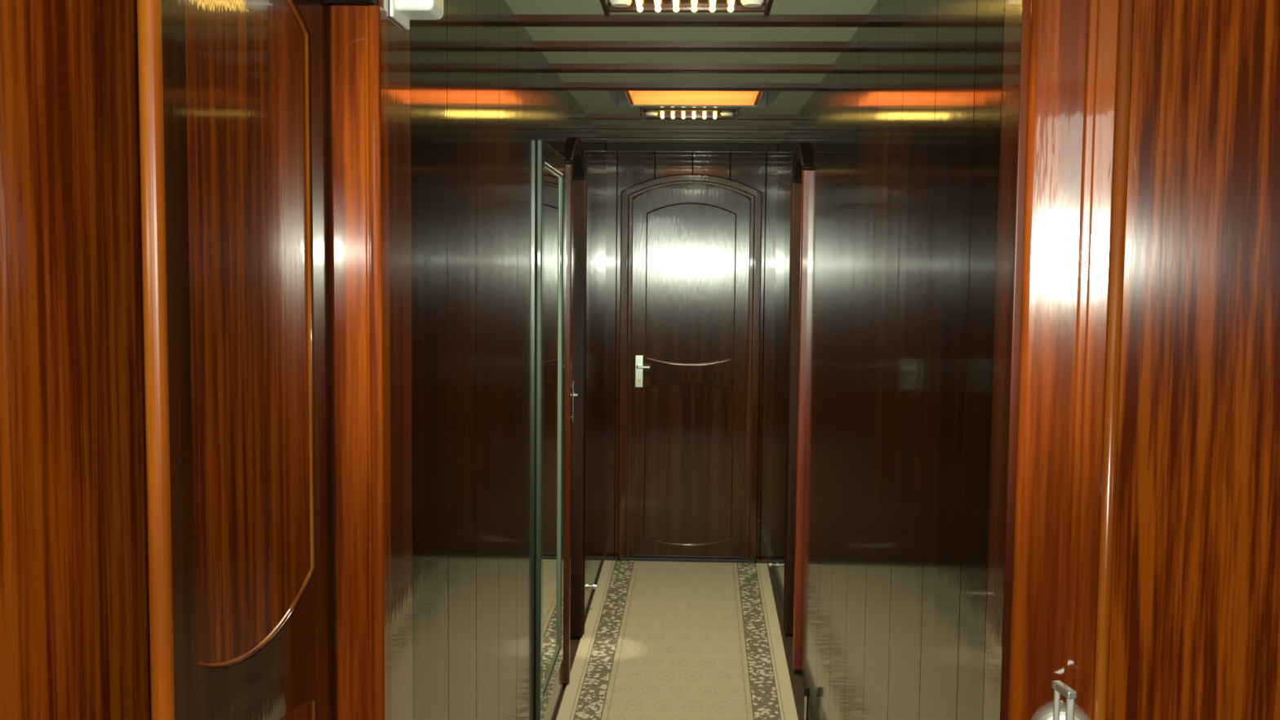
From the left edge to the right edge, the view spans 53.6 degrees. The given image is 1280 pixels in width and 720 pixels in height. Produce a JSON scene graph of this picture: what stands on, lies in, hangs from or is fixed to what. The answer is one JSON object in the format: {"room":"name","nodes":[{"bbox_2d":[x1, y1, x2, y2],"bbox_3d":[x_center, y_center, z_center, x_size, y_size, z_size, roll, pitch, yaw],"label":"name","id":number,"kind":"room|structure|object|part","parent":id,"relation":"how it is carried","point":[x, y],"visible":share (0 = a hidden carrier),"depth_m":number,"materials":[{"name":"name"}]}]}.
{"room":"ship interior","nodes":[
{"label":"ship interior","id":0,"kind":"room"},
{"bbox_2d":[0,0,151,719],"bbox_3d":[-0.604,0.418,0.398,0.030,2.125,2.980,1,4,2],"label":"wall","id":1,"kind":"structure","parent":0,"point":[74,606],"depth_m":1.23,"materials":[{"name":"brown wood"}]},
{"bbox_2d":[326,6,336,719],"bbox_3d":[-0.490,0.309,1.865,0.075,2.125,0.030,1,4,2],"label":"wall","id":2,"kind":"structure","parent":0,"point":[327,7],"depth_m":1.84,"materials":[{"name":"brown wood"}]},
{"bbox_2d":[136,0,333,719],"bbox_3d":[-0.469,0.441,1.557,0.022,1.891,0.576,1,4,2],"label":"door","id":3,"kind":"structure","parent":2,"relation":"in","point":[233,94],"depth_m":1.46,"materials":[{"name":"brown wood"}]},
{"bbox_3d":[-0.464,-0.063,1.517,0.008,0.830,0.425,1,4,2],"label":"panel","id":4,"kind":"part","parent":3,"relation":"part of","materials":[{"name":"brown wood"}]},
{"bbox_3d":[-0.462,-0.063,1.517,0.012,0.843,0.436,1,4,2],"label":"panel moulding","id":5,"kind":"part","parent":3,"relation":"part of","materials":[{"name":"brown wood"}]},
{"bbox_3d":[-0.473,0.866,1.587,0.008,0.817,0.425,1,4,2],"label":"panel","id":6,"kind":"part","parent":3,"relation":"part of","materials":[{"name":"brown wood"}]},
{"bbox_3d":[-0.471,0.866,1.587,0.012,0.830,0.436,1,4,2],"label":"panel moulding","id":7,"kind":"part","parent":3,"relation":"part of","materials":[{"name":"brown wood"}]},
{"bbox_2d":[324,0,378,8],"bbox_3d":[-0.406,-0.623,1.780,0.071,0.251,0.055,1,4,2],"label":"trim","id":8,"kind":"structure","parent":2,"relation":"attached to","point":[329,2],"depth_m":1.76,"materials":[{"name":"black wood"}]},
{"bbox_2d":[329,5,391,719],"bbox_3d":[-0.407,0.436,1.866,0.071,1.873,0.051,1,4,2],"label":"trim","id":9,"kind":"structure","parent":2,"relation":"attached to","point":[359,83],"depth_m":1.81,"materials":[{"name":"brown wood"}]},
{"bbox_2d":[409,0,606,719],"bbox_3d":[-0.287,0.132,4.252,0.030,2.125,4.450,1,4,2],"label":"wall","id":10,"kind":"structure","parent":0,"point":[482,97],"depth_m":2.71,"materials":[{"name":"brown wood"}]},
{"bbox_2d":[378,0,413,719],"bbox_3d":[-0.384,0.304,1.947,0.030,2.125,0.173,1,4,2],"label":"trim","id":11,"kind":"structure","parent":10,"relation":"attached to","point":[398,37],"depth_m":1.93,"materials":[{"name":"red wood"}]},
{"bbox_2d":[389,0,443,30],"bbox_3d":[-0.329,-0.611,1.877,0.062,0.222,0.107,1,4,2],"label":"emergency light","id":12,"kind":"object","parent":10,"relation":"attached to","point":[402,11],"visible":1,"depth_m":1.85,"materials":[{"name":"white plastic"}]},
{"bbox_3d":[-0.357,-0.612,1.878,0.006,0.222,0.107,1,4,2],"label":"wall plate","id":13,"kind":"part","parent":12,"relation":"part of","materials":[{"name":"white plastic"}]},
{"bbox_2d":[534,138,565,719],"bbox_3d":[-0.277,0.200,3.943,0.016,1.695,0.645,1,4,2],"label":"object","id":14,"kind":"object","parent":10,"relation":"attached to","point":[550,165],"visible":1,"depth_m":3.90,"materials":[{"name":"clear glass"}]},
{"bbox_2d":[564,164,572,684],"bbox_3d":[-0.264,0.239,4.488,0.039,1.855,0.026,1,4,2],"label":"trim","id":15,"kind":"structure","parent":10,"relation":"attached to","point":[569,166],"depth_m":4.47,"materials":[{"name":"red wood"}]},
{"bbox_2d":[569,172,577,639],"bbox_3d":[-0.264,0.192,4.793,0.100,1.906,0.522,1,4,2],"label":"door","id":16,"kind":"structure","parent":10,"relation":"in","point":[573,394],"depth_m":5.01,"materials":[{"name":"brown wood"}]},
{"bbox_3d":[-0.263,0.150,4.547,0.054,0.150,0.012,1,4,2],"label":"pull handle","id":17,"kind":"part","parent":16,"relation":"part of","materials":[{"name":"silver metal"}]},
{"bbox_2d":[565,137,586,634],"bbox_3d":[-0.251,0.157,4.790,0.039,1.973,0.677,1,4,2],"label":"trim","id":18,"kind":"structure","parent":10,"relation":"attached to","point":[575,143],"depth_m":5.06,"materials":[{"name":"black wood"}]},
{"bbox_2d":[571,179,585,636],"bbox_3d":[-0.274,0.224,4.796,0.077,1.837,0.588,1,4,2],"label":"trim","id":19,"kind":"structure","parent":10,"relation":"attached to","point":[579,198],"depth_m":5.05,"materials":[{"name":"brown wood"}]},
{"bbox_2d":[572,147,586,179],"bbox_3d":[-0.265,-0.742,4.723,0.077,0.099,0.588,1,4,2],"label":"trim","id":20,"kind":"structure","parent":10,"relation":"attached to","point":[578,166],"depth_m":4.90,"materials":[{"name":"black wood"}]},
{"bbox_2d":[586,582,596,590],"bbox_3d":[-0.210,0.987,5.522,0.040,0.032,0.032,1,4,2],"label":"door stop","id":21,"kind":"object","parent":10,"relation":"attached to","point":[594,586],"visible":1,"depth_m":5.52,"materials":[{"name":"silver metal"}]},
{"bbox_3d":[-0.216,0.987,5.523,0.028,0.032,0.032,1,4,2],"label":"stem","id":22,"kind":"part","parent":21,"relation":"part of","materials":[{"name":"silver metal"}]},
{"bbox_2d":[554,558,811,719],"bbox_3d":[0.317,1.341,2.742,1.840,0.050,7.790,1,4,2],"label":"floor","id":23,"kind":"structure","parent":0,"point":[788,639],"depth_m":5.00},
{"bbox_2d":[555,560,798,719],"bbox_3d":[0.144,1.187,4.378,0.831,0.008,4.160,1,4,2],"label":"carpet runner","id":24,"kind":"object","parent":23,"relation":"on","point":[660,640],"visible":0.98,"depth_m":5.00,"materials":[{"name":"beige carpet"}]},
{"bbox_2d":[803,686,809,719],"bbox_3d":[0.551,1.146,4.198,0.040,0.125,0.040,1,4,2],"label":"holder","id":25,"kind":"object","parent":23,"relation":"on","point":[806,690],"visible":1,"depth_m":4.19,"materials":[{"name":"silver metal"}]},
{"bbox_3d":[0.551,1.159,4.199,0.040,0.100,0.040,1,4,2],"label":"post","id":26,"kind":"part","parent":25,"relation":"part of","materials":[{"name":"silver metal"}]},
{"bbox_2d":[603,151,777,561],"bbox_3d":[0.252,-0.030,6.476,0.960,2.125,0.050,1,4,2],"label":"wall","id":27,"kind":"structure","parent":0,"point":[757,171],"depth_m":6.43,"materials":[{"name":"brown wood"}]},
{"bbox_2d":[619,556,755,563],"bbox_3d":[0.241,1.025,6.469,0.695,0.022,0.028,1,4,2],"label":"trim","id":28,"kind":"structure","parent":27,"relation":"attached to","point":[621,558],"depth_m":6.46,"materials":[{"name":"brown wood"}]},
{"bbox_2d":[630,183,750,559],"bbox_3d":[0.250,0.069,6.413,0.598,1.931,0.086,1,4,2],"label":"door","id":29,"kind":"structure","parent":27,"relation":"in","point":[691,242],"depth_m":6.43,"materials":[{"name":"brown wood"}]},
{"bbox_3d":[-0.004,0.058,6.429,0.042,0.164,0.007,1,4,2],"label":"handle","id":30,"kind":"part","parent":29,"relation":"part of","materials":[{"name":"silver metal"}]},
{"bbox_3d":[0.019,0.035,6.403,0.072,0.020,0.052,1,4,2],"label":"lever","id":31,"kind":"part","parent":29,"relation":"part of","materials":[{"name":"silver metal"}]},
{"bbox_3d":[0.247,0.530,6.465,0.463,0.854,0.012,1,4,2],"label":"panel moulding","id":32,"kind":"part","parent":29,"relation":"part of","materials":[{"name":"brown wood"}]},
{"bbox_3d":[0.247,0.529,6.474,0.452,0.841,0.008,1,4,2],"label":"panel","id":33,"kind":"part","parent":29,"relation":"part of","materials":[{"name":"brown wood"}]},
{"bbox_3d":[0.255,-0.382,6.396,0.463,0.832,0.012,1,4,2],"label":"panel moulding","id":34,"kind":"part","parent":29,"relation":"part of","materials":[{"name":"brown wood"}]},
{"bbox_3d":[0.256,-0.383,6.405,0.452,0.819,0.008,1,4,2],"label":"panel","id":35,"kind":"part","parent":29,"relation":"part of","materials":[{"name":"brown wood"}]},
{"bbox_2d":[617,173,762,563],"bbox_3d":[0.251,0.052,6.433,0.709,1.978,0.045,1,4,2],"label":"trim","id":36,"kind":"structure","parent":27,"relation":"attached to","point":[757,203],"depth_m":6.40,"materials":[{"name":"brown wood"}]},
{"bbox_2d":[605,142,777,151],"bbox_3d":[0.260,-1.066,6.357,0.860,0.039,0.029,1,4,2],"label":"trim","id":37,"kind":"structure","parent":27,"relation":"attached to","point":[651,147],"depth_m":6.34,"materials":[{"name":"brown wood"}]},
{"bbox_2d":[505,0,877,143],"bbox_3d":[0.337,-0.823,2.579,1.840,0.040,7.790,1,4,2],"label":"ceiling","id":38,"kind":"structure","parent":0,"point":[592,102],"depth_m":3.69,"materials":[{"name":"paint"}]},
{"bbox_2d":[600,0,773,15],"bbox_3d":[0.105,-0.807,2.846,0.380,0.034,0.170,1,4,2],"label":"bar","id":39,"kind":"object","parent":38,"relation":"attached to","point":[608,6],"visible":1,"depth_m":2.89,"materials":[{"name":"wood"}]},
{"bbox_2d":[631,0,737,6],"bbox_3d":[0.100,-0.811,2.842,0.240,0.005,0.146,1,4,2],"label":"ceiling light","id":40,"kind":"object","parent":39,"relation":"on","point":[634,2],"depth_m":2.86,"materials":[{"name":"glass"}]},
{"bbox_2d":[640,106,738,120],"bbox_3d":[0.194,-0.966,4.968,0.380,0.034,0.170,1,4,2],"label":"bar","id":41,"kind":"object","parent":38,"relation":"attached to","point":[662,113],"visible":0.99,"depth_m":4.93,"materials":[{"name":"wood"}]},
{"bbox_2d":[657,110,719,115],"bbox_3d":[0.189,-0.969,4.964,0.240,0.005,0.146,1,4,2],"label":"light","id":42,"kind":"object","parent":41,"relation":"on","point":[660,113],"depth_m":4.93,"materials":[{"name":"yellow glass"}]},
{"bbox_2d":[515,14,867,26],"bbox_3d":[0.123,-0.834,3.114,0.860,0.020,0.050,1,4,2],"label":"ceiling beam","id":43,"kind":"structure","parent":38,"relation":"attached to","point":[563,20],"depth_m":3.10,"materials":[{"name":"brown wood"}]},
{"bbox_2d":[533,40,848,52],"bbox_3d":[0.139,-0.861,3.483,0.860,0.020,0.050,1,4,2],"label":"ceiling beam","id":44,"kind":"structure","parent":38,"relation":"attached to","point":[539,46],"depth_m":3.46,"materials":[{"name":"brown wood"}]},
{"bbox_2d":[549,63,833,73],"bbox_3d":[0.155,-0.890,3.871,0.860,0.020,0.050,1,4,2],"label":"ceiling beam","id":45,"kind":"structure","parent":38,"relation":"attached to","point":[554,68],"depth_m":3.85,"materials":[{"name":"brown wood"}]},
{"bbox_2d":[563,82,820,91],"bbox_3d":[0.172,-0.920,4.270,0.860,0.020,0.050,1,4,2],"label":"ceiling beam","id":46,"kind":"structure","parent":38,"relation":"attached to","point":[566,86],"depth_m":4.25,"materials":[{"name":"brown wood"}]},
{"bbox_2d":[593,124,790,131],"bbox_3d":[0.226,-1.016,5.555,0.860,0.020,0.050,1,4,2],"label":"ceiling beam","id":47,"kind":"structure","parent":38,"relation":"attached to","point":[596,127],"depth_m":5.53,"materials":[{"name":"brown wood"}]},
{"bbox_2d":[585,114,798,121],"bbox_3d":[0.209,-0.986,5.157,0.860,0.020,0.050,1,4,2],"label":"ceiling beam","id":48,"kind":"structure","parent":38,"relation":"attached to","point":[588,117],"depth_m":5.14,"materials":[{"name":"brown wood"}]},
{"bbox_2d":[600,133,784,140],"bbox_3d":[0.242,-1.044,5.934,0.860,0.020,0.050,1,4,2],"label":"ceiling beam","id":49,"kind":"structure","parent":38,"relation":"attached to","point":[602,136],"depth_m":5.91,"materials":[{"name":"brown wood"}]},
{"bbox_2d":[606,90,781,107],"bbox_3d":[0.194,-1.034,4.572,0.607,0.180,0.500,1,4,2],"label":"ceiling light","id":50,"kind":"object","parent":38,"relation":"attached to","point":[693,99],"visible":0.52,"depth_m":4.79,"materials":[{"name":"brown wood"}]},
{"bbox_2d":[770,0,1004,719],"bbox_3d":[0.598,0.151,4.101,0.030,2.125,4.680,1,4,2],"label":"wall","id":51,"kind":"structure","parent":0,"point":[902,138],"depth_m":2.56,"materials":[{"name":"brown wood"}]},
{"bbox_2d":[768,561,777,568],"bbox_3d":[0.631,0.973,6.018,0.040,0.032,0.032,1,4,2],"label":"door stop","id":52,"kind":"object","parent":51,"relation":"attached to","point":[770,564],"visible":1,"depth_m":6.01,"materials":[{"name":"silver metal"}]},
{"bbox_2d":[784,182,801,634],"bbox_3d":[0.635,0.224,4.913,0.083,1.837,0.478,1,4,2],"label":"trim","id":53,"kind":"structure","parent":51,"relation":"attached to","point":[797,187],"depth_m":5.12,"materials":[{"name":"brown wood"}]},
{"bbox_2d":[782,142,809,631],"bbox_3d":[0.613,0.156,4.909,0.045,1.973,0.561,1,4,2],"label":"trim","id":54,"kind":"structure","parent":51,"relation":"attached to","point":[801,148],"depth_m":5.12,"materials":[{"name":"black wood"}]},
{"bbox_2d":[792,153,802,182],"bbox_3d":[0.644,-0.742,4.840,0.083,0.099,0.478,1,4,2],"label":"trim","id":55,"kind":"structure","parent":51,"relation":"attached to","point":[797,178],"depth_m":4.99,"materials":[{"name":"black wood"}]},
{"bbox_2d":[792,169,808,671],"bbox_3d":[0.602,0.233,4.662,0.045,1.855,0.026,1,4,2],"label":"trim","id":56,"kind":"structure","parent":51,"relation":"attached to","point":[805,173],"depth_m":4.65,"materials":[{"name":"red wood"}]},
{"bbox_2d":[982,0,1031,719],"bbox_3d":[0.497,0.329,1.718,0.030,2.125,0.097,1,4,2],"label":"trim","id":57,"kind":"structure","parent":51,"relation":"attached to","point":[1017,12],"depth_m":1.67,"materials":[{"name":"red wood"}]},
{"bbox_2d":[1008,0,1279,719],"bbox_3d":[0.744,0.359,1.505,0.585,2.078,0.088,2,5,19],"label":"door","id":58,"kind":"structure","parent":51,"relation":"in","point":[1146,578],"depth_m":1.54,"materials":[{"name":"wood"}]},
{"bbox_3d":[0.529,0.472,1.588,0.080,0.080,0.025,2,5,19],"label":"handle","id":59,"kind":"part","parent":58,"relation":"part of","materials":[{"name":"silver metal"}]},
{"bbox_3d":[0.523,0.453,1.566,0.026,0.102,0.044,2,4,14],"label":"lever","id":60,"kind":"part","parent":58,"relation":"part of","materials":[{"name":"silver metal"}]},
{"bbox_3d":[0.809,0.359,1.511,0.466,2.078,0.026,2,5,19],"label":"panel","id":61,"kind":"part","parent":58,"relation":"part of","materials":[{"name":"brown wood"}]}
]}

